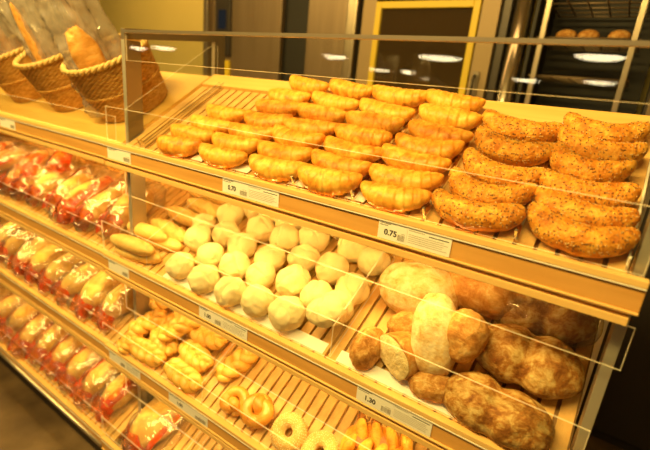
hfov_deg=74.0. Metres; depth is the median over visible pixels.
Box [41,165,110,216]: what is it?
bread
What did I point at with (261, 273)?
roll
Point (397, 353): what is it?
loaf
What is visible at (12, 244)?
bread
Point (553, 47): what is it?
wire shelf
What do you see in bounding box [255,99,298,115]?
croissant
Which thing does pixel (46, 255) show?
bread
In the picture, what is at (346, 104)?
croissant
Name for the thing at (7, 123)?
price label
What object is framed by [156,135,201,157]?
croissant
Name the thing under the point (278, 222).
roll
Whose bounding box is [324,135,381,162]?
croissant
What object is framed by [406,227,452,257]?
price label
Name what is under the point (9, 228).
bread
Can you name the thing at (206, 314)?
price label
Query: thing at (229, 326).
print
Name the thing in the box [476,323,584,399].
loaf
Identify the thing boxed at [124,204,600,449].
shelf
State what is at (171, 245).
roll
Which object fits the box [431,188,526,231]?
crescent
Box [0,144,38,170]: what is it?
bread
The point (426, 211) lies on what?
divider
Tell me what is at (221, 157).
croissant
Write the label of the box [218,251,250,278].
roll
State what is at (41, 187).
bread
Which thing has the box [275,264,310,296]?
roll
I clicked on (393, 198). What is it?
croissant
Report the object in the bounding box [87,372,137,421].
bread
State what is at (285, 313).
roll
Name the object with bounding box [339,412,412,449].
bread
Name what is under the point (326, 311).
roll
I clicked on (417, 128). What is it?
croissant
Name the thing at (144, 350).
roll
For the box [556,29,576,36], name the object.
loaf
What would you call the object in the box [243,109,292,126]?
croissant
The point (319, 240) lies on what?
roll
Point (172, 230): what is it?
roll
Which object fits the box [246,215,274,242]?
roll
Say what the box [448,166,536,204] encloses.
crescent
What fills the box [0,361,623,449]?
floor
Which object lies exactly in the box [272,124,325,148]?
croissant
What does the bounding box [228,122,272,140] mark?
croissant
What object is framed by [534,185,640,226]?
crescent
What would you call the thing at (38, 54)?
baguette
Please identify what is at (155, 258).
roll
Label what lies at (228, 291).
roll
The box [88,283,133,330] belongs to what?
bread
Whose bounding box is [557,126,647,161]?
crescent
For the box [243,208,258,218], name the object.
roll
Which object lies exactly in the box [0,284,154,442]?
shelf
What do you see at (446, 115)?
croissant
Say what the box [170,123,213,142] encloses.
croissant
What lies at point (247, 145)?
croissant
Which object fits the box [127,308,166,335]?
roll
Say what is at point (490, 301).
loaf
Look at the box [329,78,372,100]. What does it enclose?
croissant
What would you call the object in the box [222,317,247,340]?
price label
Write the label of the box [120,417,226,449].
shelf
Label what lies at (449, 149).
croissant
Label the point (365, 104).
croissant
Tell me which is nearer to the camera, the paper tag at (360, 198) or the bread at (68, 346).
the paper tag at (360, 198)
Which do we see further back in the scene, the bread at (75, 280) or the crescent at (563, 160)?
the bread at (75, 280)
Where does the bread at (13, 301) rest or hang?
in the display case at (74, 132)
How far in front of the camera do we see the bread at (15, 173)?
2.00 m
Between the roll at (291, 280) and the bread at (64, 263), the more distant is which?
the bread at (64, 263)
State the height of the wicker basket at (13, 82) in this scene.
0.323 m
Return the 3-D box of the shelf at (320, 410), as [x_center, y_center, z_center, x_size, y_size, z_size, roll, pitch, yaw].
[-0.055,0.494,1.369,1.386,0.245,0.398,17,21,31]
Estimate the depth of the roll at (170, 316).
1.61 m
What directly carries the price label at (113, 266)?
attached to the display case at (300, 379)
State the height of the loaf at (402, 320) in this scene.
0.078 m
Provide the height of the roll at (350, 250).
0.089 m
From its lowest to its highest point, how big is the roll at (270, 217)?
0.082 m
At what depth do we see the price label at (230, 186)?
1.13 m
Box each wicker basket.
[0,28,48,102]
[12,33,89,111]
[60,32,167,122]
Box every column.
[203,0,253,77]
[486,0,535,102]
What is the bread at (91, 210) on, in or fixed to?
on the display case at (74, 132)
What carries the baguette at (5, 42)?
in the wicker basket at (13, 82)
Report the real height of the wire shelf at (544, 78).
0.008 m
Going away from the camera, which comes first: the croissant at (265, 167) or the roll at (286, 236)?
the croissant at (265, 167)
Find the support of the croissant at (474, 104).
in the display case at (300, 379)
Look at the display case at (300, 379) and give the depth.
1.08 m
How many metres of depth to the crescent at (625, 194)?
0.77 m
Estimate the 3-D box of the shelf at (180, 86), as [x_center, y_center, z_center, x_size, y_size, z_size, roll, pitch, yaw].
[-1.484,-0.689,2.120,2.260,0.252,0.390,17,21,31]
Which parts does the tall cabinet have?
door, door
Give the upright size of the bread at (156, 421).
0.191 m
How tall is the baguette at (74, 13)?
0.500 m
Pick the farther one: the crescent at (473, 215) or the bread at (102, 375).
the bread at (102, 375)
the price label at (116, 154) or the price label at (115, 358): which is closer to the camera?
the price label at (116, 154)
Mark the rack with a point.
(597, 78)
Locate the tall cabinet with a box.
[251,0,363,83]
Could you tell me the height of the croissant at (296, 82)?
0.062 m
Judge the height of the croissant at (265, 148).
0.062 m
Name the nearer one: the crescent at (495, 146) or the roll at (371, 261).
the crescent at (495, 146)
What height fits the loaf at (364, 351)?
0.099 m
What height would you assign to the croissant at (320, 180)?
0.064 m
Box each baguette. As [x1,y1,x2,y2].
[0,0,22,52]
[0,0,59,62]
[6,0,66,60]
[38,0,110,117]
[50,0,119,60]
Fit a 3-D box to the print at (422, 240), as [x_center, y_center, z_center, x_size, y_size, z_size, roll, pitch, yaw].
[0.203,0.033,0.853,0.084,0.026,0.001,17,21,31]
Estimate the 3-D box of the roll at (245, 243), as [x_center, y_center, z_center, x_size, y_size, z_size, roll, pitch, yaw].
[-0.267,0.068,1.384,0.091,0.082,0.092,-1,19,-19]
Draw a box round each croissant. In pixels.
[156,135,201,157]
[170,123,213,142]
[190,114,229,132]
[198,143,247,168]
[206,104,245,121]
[212,132,259,154]
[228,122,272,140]
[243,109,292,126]
[248,154,301,181]
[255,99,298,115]
[257,140,312,162]
[268,88,311,102]
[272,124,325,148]
[283,117,336,135]
[289,75,328,96]
[297,102,345,122]
[297,162,362,195]
[311,91,359,111]
[311,149,371,177]
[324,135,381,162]
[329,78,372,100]
[334,123,392,146]
[345,110,404,133]
[359,98,415,122]
[360,181,431,212]
[368,163,443,191]
[372,85,426,107]
[381,143,451,173]
[395,132,464,159]
[408,120,473,143]
[419,103,482,130]
[426,89,485,111]
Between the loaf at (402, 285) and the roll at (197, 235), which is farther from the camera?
the roll at (197, 235)
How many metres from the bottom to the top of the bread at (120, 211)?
0.196 m
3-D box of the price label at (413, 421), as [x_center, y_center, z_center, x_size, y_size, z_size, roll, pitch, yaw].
[0.187,0.420,0.930,0.090,0.039,0.002,17,21,31]
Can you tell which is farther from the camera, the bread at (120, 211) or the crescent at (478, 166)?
the bread at (120, 211)
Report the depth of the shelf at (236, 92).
1.04 m
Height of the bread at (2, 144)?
0.203 m
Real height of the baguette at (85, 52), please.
0.511 m
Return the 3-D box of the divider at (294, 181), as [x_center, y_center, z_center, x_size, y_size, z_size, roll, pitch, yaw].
[0.024,-0.228,1.143,0.009,0.217,0.346,17,21,31]
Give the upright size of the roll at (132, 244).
0.053 m
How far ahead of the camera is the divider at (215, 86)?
1.45 m
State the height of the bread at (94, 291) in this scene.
0.199 m
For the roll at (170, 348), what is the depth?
1.53 m
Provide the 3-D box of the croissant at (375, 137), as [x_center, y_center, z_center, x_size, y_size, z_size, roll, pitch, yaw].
[0.091,-0.220,1.086,0.170,0.062,0.064,17,21,31]
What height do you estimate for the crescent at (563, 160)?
0.080 m
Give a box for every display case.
[0,71,210,449]
[101,28,649,449]
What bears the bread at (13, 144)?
in the display case at (74, 132)
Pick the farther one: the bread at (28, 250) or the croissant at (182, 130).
the bread at (28, 250)
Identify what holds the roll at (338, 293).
on the display case at (300, 379)
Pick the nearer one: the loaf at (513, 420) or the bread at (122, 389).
the loaf at (513, 420)
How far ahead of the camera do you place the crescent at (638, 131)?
0.87 m
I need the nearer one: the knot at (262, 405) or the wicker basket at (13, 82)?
the knot at (262, 405)
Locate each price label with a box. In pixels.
[0,117,15,129]
[107,146,130,163]
[108,259,128,278]
[109,350,125,369]
[125,362,139,379]
[169,392,207,427]
[199,305,221,327]
[222,178,247,198]
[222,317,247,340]
[248,184,278,207]
[356,386,393,416]
[377,220,407,244]
[392,404,432,437]
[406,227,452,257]
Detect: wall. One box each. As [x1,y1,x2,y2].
[0,0,649,114]
[574,84,649,449]
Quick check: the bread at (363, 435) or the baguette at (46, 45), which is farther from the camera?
the baguette at (46, 45)
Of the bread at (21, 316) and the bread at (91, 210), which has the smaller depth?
the bread at (91, 210)
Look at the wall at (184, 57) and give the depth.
4.54 m
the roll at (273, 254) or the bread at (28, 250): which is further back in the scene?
the bread at (28, 250)
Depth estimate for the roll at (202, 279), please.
1.27 m
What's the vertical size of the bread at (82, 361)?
0.193 m
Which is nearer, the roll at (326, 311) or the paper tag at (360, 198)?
the paper tag at (360, 198)
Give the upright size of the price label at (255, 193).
0.039 m
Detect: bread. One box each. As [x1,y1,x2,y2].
[0,136,22,151]
[0,143,37,153]
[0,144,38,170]
[0,145,45,185]
[0,152,52,195]
[0,220,23,245]
[0,227,37,263]
[0,292,25,325]
[0,303,40,332]
[4,235,50,277]
[6,313,53,358]
[8,158,80,200]
[12,146,56,180]
[22,244,66,284]
[24,161,94,206]
[24,322,70,367]
[35,252,85,293]
[39,332,85,377]
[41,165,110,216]
[42,150,81,174]
[49,169,125,224]
[49,263,100,306]
[53,344,103,393]
[67,271,121,320]
[69,357,121,410]
[70,177,148,232]
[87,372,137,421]
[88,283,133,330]
[95,181,165,240]
[121,396,185,449]
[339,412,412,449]
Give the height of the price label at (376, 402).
0.039 m
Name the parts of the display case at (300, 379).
frame, price rail, paper strip, price rail, price rail, rail, paper strip, frame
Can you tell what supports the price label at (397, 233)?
attached to the display case at (300, 379)
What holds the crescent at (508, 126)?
in the display case at (300, 379)
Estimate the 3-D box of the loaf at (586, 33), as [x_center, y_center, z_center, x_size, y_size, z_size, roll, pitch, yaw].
[1.192,-0.861,1.951,0.087,0.044,0.074,17,21,31]
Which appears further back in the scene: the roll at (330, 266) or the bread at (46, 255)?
the bread at (46, 255)
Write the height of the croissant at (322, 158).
0.062 m
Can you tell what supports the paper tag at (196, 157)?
attached to the display case at (300, 379)
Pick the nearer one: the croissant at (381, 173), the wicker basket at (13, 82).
the croissant at (381, 173)
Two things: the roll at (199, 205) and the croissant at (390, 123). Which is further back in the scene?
the roll at (199, 205)
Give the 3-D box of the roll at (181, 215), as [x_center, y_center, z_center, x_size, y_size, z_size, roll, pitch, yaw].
[-0.512,-0.031,1.580,0.227,0.056,0.060,17,21,32]
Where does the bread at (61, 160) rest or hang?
on the display case at (74, 132)
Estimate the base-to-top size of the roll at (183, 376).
0.068 m
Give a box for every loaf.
[349,326,383,369]
[379,261,457,312]
[380,331,418,380]
[387,311,413,332]
[408,371,449,403]
[411,293,489,375]
[442,372,554,449]
[450,272,525,319]
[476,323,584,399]
[494,296,603,347]
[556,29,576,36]
[577,29,599,36]
[608,30,630,37]
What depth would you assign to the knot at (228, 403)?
1.32 m
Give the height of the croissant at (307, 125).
0.057 m
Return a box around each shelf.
[0,71,210,144]
[0,132,193,257]
[0,216,153,346]
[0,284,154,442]
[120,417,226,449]
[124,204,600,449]
[127,74,649,273]
[128,308,429,449]
[528,74,629,87]
[536,36,641,52]
[552,0,649,17]
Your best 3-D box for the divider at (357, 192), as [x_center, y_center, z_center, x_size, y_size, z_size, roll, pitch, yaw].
[0.161,-0.187,1.057,0.009,0.217,0.346,17,21,31]
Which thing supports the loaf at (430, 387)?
on the display case at (300, 379)
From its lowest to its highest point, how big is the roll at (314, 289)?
0.084 m
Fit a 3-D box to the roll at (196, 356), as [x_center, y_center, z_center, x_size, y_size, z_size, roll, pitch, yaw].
[-0.445,0.449,1.484,0.160,0.069,0.080,20,23,39]
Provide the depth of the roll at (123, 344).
1.57 m
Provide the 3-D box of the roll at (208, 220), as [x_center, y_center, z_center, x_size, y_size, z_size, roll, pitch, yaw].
[-0.424,-0.004,1.514,0.079,0.073,0.088,-6,21,-32]
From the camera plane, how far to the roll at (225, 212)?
1.48 m
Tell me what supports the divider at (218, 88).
in the display case at (300, 379)
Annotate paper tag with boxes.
[191,153,202,161]
[231,164,250,172]
[287,180,303,187]
[344,190,365,202]
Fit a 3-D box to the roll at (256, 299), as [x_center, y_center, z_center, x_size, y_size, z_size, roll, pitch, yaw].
[-0.186,0.211,1.197,0.093,0.089,0.093,7,18,4]
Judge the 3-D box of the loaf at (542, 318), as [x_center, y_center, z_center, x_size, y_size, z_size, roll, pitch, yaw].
[0.510,0.201,0.996,0.228,0.126,0.141,13,19,23]
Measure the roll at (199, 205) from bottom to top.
0.056 m
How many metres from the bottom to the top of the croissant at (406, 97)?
0.059 m
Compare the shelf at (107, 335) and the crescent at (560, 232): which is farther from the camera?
the shelf at (107, 335)
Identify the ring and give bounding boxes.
[270,412,307,449]
[301,430,339,449]
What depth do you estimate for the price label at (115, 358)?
1.60 m
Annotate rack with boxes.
[515,0,649,113]
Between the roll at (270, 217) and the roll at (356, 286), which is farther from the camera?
the roll at (270, 217)
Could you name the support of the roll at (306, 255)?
in the display case at (300, 379)
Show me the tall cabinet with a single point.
(273, 58)
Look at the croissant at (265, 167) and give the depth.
1.05 m
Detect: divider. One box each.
[136,82,219,146]
[140,83,223,147]
[291,108,359,186]
[350,109,418,201]
[421,121,482,219]
[512,122,562,242]
[624,159,649,270]
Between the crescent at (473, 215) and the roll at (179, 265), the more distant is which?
the roll at (179, 265)
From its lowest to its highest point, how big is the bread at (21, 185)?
0.192 m
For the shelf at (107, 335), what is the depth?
1.85 m
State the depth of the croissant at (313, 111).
1.18 m
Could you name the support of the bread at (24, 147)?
on the display case at (74, 132)
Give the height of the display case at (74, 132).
1.575 m
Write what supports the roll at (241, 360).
on the display case at (300, 379)
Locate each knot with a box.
[219,386,249,416]
[240,393,273,428]
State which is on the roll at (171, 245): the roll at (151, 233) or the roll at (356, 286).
the roll at (151, 233)
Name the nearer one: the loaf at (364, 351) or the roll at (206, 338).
the loaf at (364, 351)
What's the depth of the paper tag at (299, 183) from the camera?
1.04 m
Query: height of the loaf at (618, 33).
0.044 m
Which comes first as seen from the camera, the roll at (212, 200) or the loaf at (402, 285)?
the loaf at (402, 285)
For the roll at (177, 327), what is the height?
0.100 m
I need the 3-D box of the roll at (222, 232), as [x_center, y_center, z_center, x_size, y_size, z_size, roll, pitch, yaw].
[-0.327,0.028,1.441,0.091,0.086,0.097,-8,22,-37]
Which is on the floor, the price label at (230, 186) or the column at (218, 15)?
the column at (218, 15)
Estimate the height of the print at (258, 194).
0.026 m
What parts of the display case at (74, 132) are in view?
price rail, kick rail, price rail, price rail, price rail, panel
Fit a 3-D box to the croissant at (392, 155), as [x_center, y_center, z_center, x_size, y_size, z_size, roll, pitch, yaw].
[0.195,-0.141,0.973,0.177,0.064,0.062,19,22,35]
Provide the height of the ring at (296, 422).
0.087 m
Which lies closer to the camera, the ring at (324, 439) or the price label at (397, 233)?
the price label at (397, 233)
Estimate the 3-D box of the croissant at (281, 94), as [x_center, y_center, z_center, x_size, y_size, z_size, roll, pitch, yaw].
[-0.114,-0.391,1.332,0.166,0.058,0.063,17,21,32]
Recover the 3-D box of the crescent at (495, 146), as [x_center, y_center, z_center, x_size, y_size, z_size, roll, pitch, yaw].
[0.397,-0.167,0.928,0.178,0.076,0.070,21,23,39]
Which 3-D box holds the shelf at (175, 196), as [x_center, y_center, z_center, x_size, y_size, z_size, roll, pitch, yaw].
[-1.532,-0.306,2.226,2.260,0.238,0.402,17,21,31]
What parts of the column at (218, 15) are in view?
frame post, dark panel, panel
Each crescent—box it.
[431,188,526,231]
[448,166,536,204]
[462,147,544,185]
[474,125,554,166]
[482,109,563,141]
[527,201,640,257]
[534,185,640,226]
[539,168,641,206]
[550,140,636,181]
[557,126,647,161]
[563,112,649,142]
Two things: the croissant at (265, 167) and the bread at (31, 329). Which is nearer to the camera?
the croissant at (265, 167)
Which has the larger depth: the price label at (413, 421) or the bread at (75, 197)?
the bread at (75, 197)
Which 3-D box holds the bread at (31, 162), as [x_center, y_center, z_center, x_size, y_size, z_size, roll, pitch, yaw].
[-1.341,-0.290,2.008,0.138,0.140,0.242,5,18,0]
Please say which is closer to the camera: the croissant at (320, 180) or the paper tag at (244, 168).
the croissant at (320, 180)
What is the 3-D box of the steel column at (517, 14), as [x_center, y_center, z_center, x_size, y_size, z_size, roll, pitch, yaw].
[0.900,-0.272,2.365,0.127,2.400,0.300,17,21,31]
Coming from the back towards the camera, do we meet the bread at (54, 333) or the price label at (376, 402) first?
the bread at (54, 333)
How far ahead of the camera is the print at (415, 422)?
0.93 m
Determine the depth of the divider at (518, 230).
0.80 m
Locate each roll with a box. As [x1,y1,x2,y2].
[110,234,154,255]
[114,246,161,263]
[117,333,143,354]
[127,222,168,242]
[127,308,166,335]
[129,337,166,367]
[137,237,182,251]
[149,298,167,309]
[150,218,185,242]
[150,325,178,356]
[157,315,200,341]
[159,312,180,325]
[163,357,203,393]
[165,206,198,227]
[165,252,194,279]
[178,339,213,372]
[184,224,211,251]
[186,197,219,218]
[187,264,219,293]
[187,326,227,350]
[188,191,225,204]
[192,213,215,231]
[196,242,223,266]
[212,221,240,246]
[213,276,246,306]
[215,348,257,382]
[216,203,244,224]
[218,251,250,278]
[227,232,256,257]
[240,284,273,316]
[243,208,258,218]
[245,261,275,288]
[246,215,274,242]
[254,244,285,271]
[259,213,274,223]
[268,296,305,330]
[269,224,299,252]
[275,218,299,229]
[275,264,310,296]
[287,243,319,270]
[299,226,329,251]
[300,280,333,308]
[306,295,347,328]
[315,252,348,285]
[323,290,353,325]
[335,272,369,304]
[337,238,367,262]
[358,247,390,275]
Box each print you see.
[223,319,244,335]
[249,186,276,202]
[393,406,428,431]
[408,230,448,252]
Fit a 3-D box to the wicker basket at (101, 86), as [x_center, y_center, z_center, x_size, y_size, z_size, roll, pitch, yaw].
[-0.751,-0.534,1.544,0.309,0.323,0.349,12,19,19]
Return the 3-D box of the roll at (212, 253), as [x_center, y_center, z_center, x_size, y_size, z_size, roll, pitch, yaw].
[-0.366,0.098,1.380,0.086,0.085,0.094,-7,22,-34]
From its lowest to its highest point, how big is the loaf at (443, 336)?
0.185 m
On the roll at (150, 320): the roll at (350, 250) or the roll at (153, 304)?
the roll at (153, 304)
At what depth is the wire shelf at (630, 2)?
2.05 m
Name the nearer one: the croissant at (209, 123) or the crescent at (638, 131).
the crescent at (638, 131)
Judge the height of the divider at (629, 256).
0.217 m
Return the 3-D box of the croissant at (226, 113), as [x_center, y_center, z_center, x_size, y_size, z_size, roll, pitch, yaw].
[-0.316,-0.345,1.351,0.177,0.055,0.058,18,21,33]
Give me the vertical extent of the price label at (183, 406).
0.039 m
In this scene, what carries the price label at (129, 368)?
attached to the display case at (300, 379)
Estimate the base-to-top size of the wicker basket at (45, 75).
0.323 m
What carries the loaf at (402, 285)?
on the display case at (300, 379)

